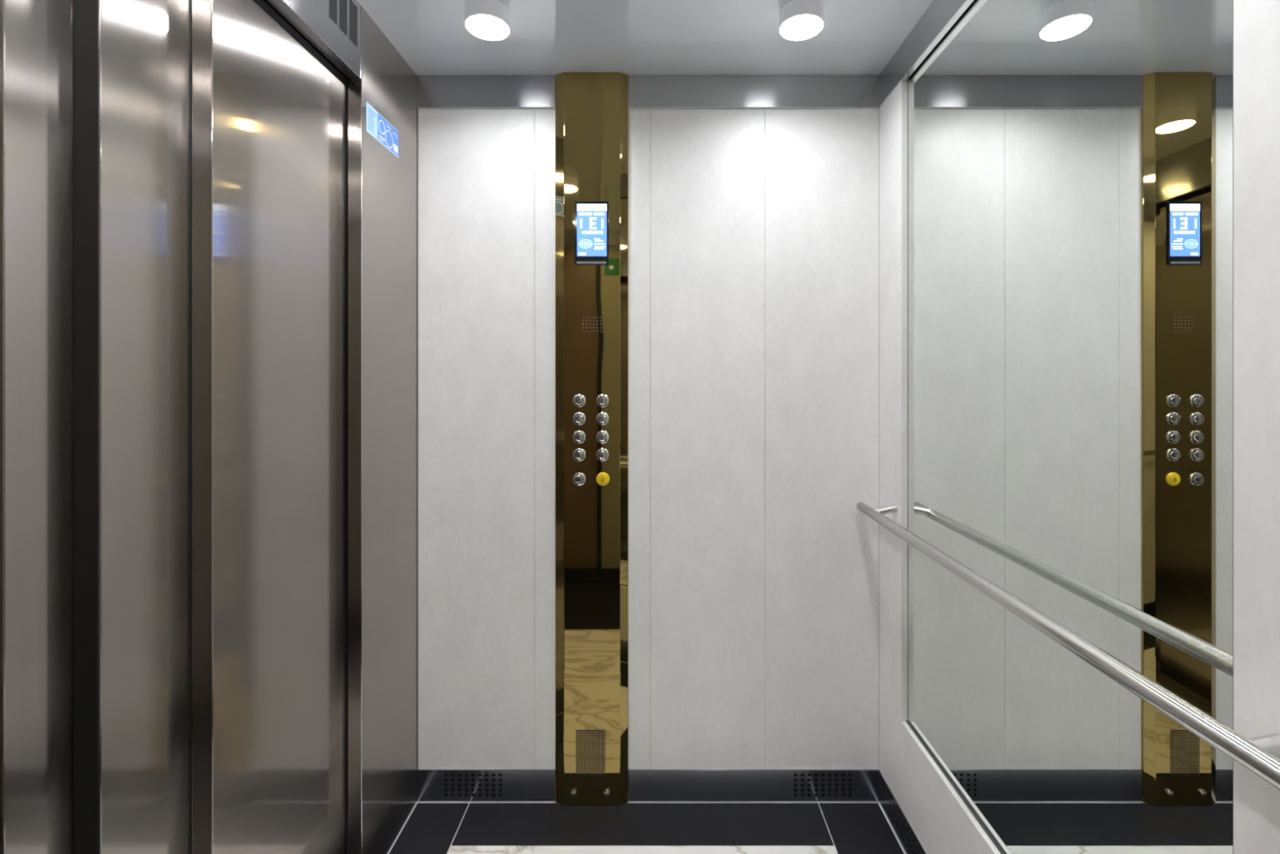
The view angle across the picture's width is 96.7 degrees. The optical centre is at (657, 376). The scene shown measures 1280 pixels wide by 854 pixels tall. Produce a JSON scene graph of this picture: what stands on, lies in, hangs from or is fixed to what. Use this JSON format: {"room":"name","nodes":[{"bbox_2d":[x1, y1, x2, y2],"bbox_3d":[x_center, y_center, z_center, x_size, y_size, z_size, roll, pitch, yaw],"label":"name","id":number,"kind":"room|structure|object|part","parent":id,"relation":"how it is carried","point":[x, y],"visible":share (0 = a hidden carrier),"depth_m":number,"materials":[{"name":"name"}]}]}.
{"room":"elevator interior","nodes":[
{"label":"elevator interior","id":0,"kind":"room"},
{"bbox_2d":[264,0,417,853],"bbox_3d":[-0.797,0.180,0.771,0.206,2.100,1.782,0,0,0],"label":"door frame","id":1,"kind":"structure","parent":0,"point":[382,187],"depth_m":1.42,"materials":[{"name":"metal"}]},
{"bbox_2d":[0,0,346,853],"bbox_3d":[-0.790,0.267,0.613,0.185,1.928,1.465,0,0,0],"label":"door","id":2,"kind":"structure","parent":1,"relation":"in","point":[173,173],"depth_m":0.90,"materials":[{"name":"metal"}]},
{"bbox_2d":[328,0,357,48],"bbox_3d":[-0.696,-0.807,1.262,0.002,0.095,0.114,0,0,0],"label":"air vent","id":3,"kind":"object","parent":1,"relation":"in","point":[343,4],"visible":1,"depth_m":1.27,"materials":[{"name":"metal"}]},
{"bbox_2d":[366,102,398,157],"bbox_3d":[-0.696,-0.621,1.443,0.001,0.071,0.168,0,0,0],"label":"sticker","id":4,"kind":"object","parent":1,"relation":"attached to","point":[377,126],"visible":1,"depth_m":1.43,"materials":[{"name":"blue paper"}]},
{"bbox_2d":[368,107,376,132],"bbox_3d":[-0.696,-0.621,1.387,0.001,0.050,0.039,0,0,0],"label":"print","id":5,"kind":"object","parent":4,"relation":"attached to","point":[371,111],"depth_m":1.38},
{"bbox_2d":[346,800,906,853],"bbox_3d":[-0.099,1.255,0.770,1.603,0.050,1.880,0,0,0],"label":"floor","id":6,"kind":"structure","parent":0,"point":[431,827],"depth_m":1.55,"materials":[{"name":"tile"}]},
{"bbox_2d":[356,0,933,75],"bbox_3d":[-0.099,-0.890,0.770,1.603,0.040,1.880,0,0,0],"label":"ceiling","id":7,"kind":"structure","parent":0,"point":[545,37],"depth_m":1.46,"materials":[{"name":"grey metal"}]},
{"bbox_2d":[464,0,510,40],"bbox_3d":[-0.406,-0.850,1.359,0.105,0.041,0.105,0,0,0],"label":"ceiling light","id":8,"kind":"object","parent":7,"relation":"attached to","point":[486,20],"visible":1,"depth_m":1.33,"materials":[{"name":"plastic"}]},
{"bbox_2d":[466,14,509,39],"bbox_3d":[-0.406,-0.832,1.359,0.100,0.005,0.100,0,0,0],"label":"diffuser","id":9,"kind":"object","parent":8,"relation":"attached to","point":[486,27],"depth_m":1.35,"materials":[{"name":"white plastic"}]},
{"bbox_2d":[778,0,824,40],"bbox_3d":[0.343,-0.850,1.359,0.105,0.041,0.105,0,0,0],"label":"ceiling light","id":10,"kind":"object","parent":7,"relation":"attached to","point":[798,20],"visible":1,"depth_m":1.33,"materials":[{"name":"white plastic"}]},
{"bbox_2d":[779,14,822,39],"bbox_3d":[0.343,-0.832,1.359,0.100,0.005,0.100,0,0,0],"label":"diffuser","id":11,"kind":"object","parent":10,"relation":"attached to","point":[792,27],"depth_m":1.35,"materials":[{"name":"white plastic"}]},
{"bbox_2d":[417,108,879,768],"bbox_3d":[0.003,0.180,1.679,1.399,2.100,0.060,0,0,0],"label":"wall","id":12,"kind":"structure","parent":0,"point":[753,233],"depth_m":1.65,"materials":[{"name":"laminate"}]},
{"bbox_3d":[-0.527,0.184,1.655,0.338,1.930,0.012,0,0,0],"label":"wall panel","id":13,"kind":"part","parent":12,"relation":"part of","materials":[{"name":"laminate"}]},
{"bbox_2d":[555,72,628,805],"bbox_3d":[-0.190,0.180,1.637,0.211,2.099,0.034,0,0,0],"label":"control panel","id":14,"kind":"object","parent":12,"relation":"attached to","point":[592,108],"depth_m":1.63,"materials":[{"name":"gold metal"}]},
{"bbox_3d":[-0.189,0.184,1.655,0.336,1.930,0.012,0,0,0],"label":"wall panel","id":15,"kind":"part","parent":12,"relation":"part of","materials":[{"name":"laminate"}]},
{"bbox_2d":[416,75,879,108],"bbox_3d":[-0.027,-0.822,1.652,1.339,0.094,0.019,0,0,0],"label":"trim","id":16,"kind":"structure","parent":12,"relation":"attached to","point":[433,91],"depth_m":1.64,"materials":[{"name":"metal"}]},
{"bbox_2d":[417,768,879,800],"bbox_3d":[-0.027,1.184,1.653,1.339,0.090,0.016,0,0,0],"label":"baseboard","id":17,"kind":"structure","parent":12,"relation":"attached to","point":[433,784],"depth_m":1.65,"materials":[{"name":"metal"}]},
{"bbox_3d":[0.145,0.184,1.655,0.331,1.930,0.012,0,0,0],"label":"wall panel","id":18,"kind":"part","parent":12,"relation":"part of","materials":[{"name":"laminate"}]},
{"bbox_3d":[0.477,0.184,1.655,0.331,1.930,0.012,0,0,0],"label":"wall panel","id":19,"kind":"part","parent":12,"relation":"part of","materials":[{"name":"laminate"}]},
{"bbox_2d":[879,0,1279,853],"bbox_3d":[0.678,0.180,0.771,0.070,2.100,1.782,0,0,0],"label":"wall","id":20,"kind":"structure","parent":0,"point":[940,820],"depth_m":0.62,"materials":[{"name":"laminate"}]},
{"bbox_3d":[0.654,0.184,1.557,0.022,1.930,0.185,0,0,0],"label":"wall panel","id":21,"kind":"part","parent":20,"relation":"part of","materials":[{"name":"laminate"}]},
{"bbox_2d":[879,769,926,853],"bbox_3d":[0.647,1.184,0.763,0.015,0.090,1.766,0,0,0],"label":"baseboard","id":22,"kind":"structure","parent":20,"relation":"attached to","point":[909,841],"depth_m":1.51,"materials":[{"name":"metal"}]},
{"bbox_2d":[878,0,973,107],"bbox_3d":[0.646,-0.822,0.762,0.017,0.094,1.764,0,0,0],"label":"trim","id":23,"kind":"structure","parent":20,"relation":"attached to","point":[940,15],"depth_m":1.38,"materials":[{"name":"metal"}]},
{"bbox_3d":[0.654,1.029,1.050,0.022,0.240,0.828,0,0,0],"label":"wall panel","id":24,"kind":"part","parent":20,"relation":"part of","materials":[{"name":"laminate"}]},
{"bbox_2d":[856,502,1279,790],"bbox_3d":[0.606,0.365,0.822,0.078,0.038,1.605,0,0,0],"label":"handrail","id":25,"kind":"object","parent":20,"relation":"attached to","point":[1260,755],"visible":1,"depth_m":0.69,"materials":[{"name":"metal"}]},
{"bbox_2d":[906,0,1233,853],"bbox_3d":[0.655,0.064,1.067,0.018,1.691,0.862,0,0,0],"label":"wall mirror","id":26,"kind":"object","parent":20,"relation":"attached to","point":[1070,162],"visible":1,"depth_m":0.89,"materials":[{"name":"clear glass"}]},
{"bbox_3d":[0.654,0.184,0.258,0.022,1.930,0.756,0,0,0],"label":"wall panel","id":27,"kind":"part","parent":20,"relation":"part of","materials":[{"name":"laminate"}]}
]}

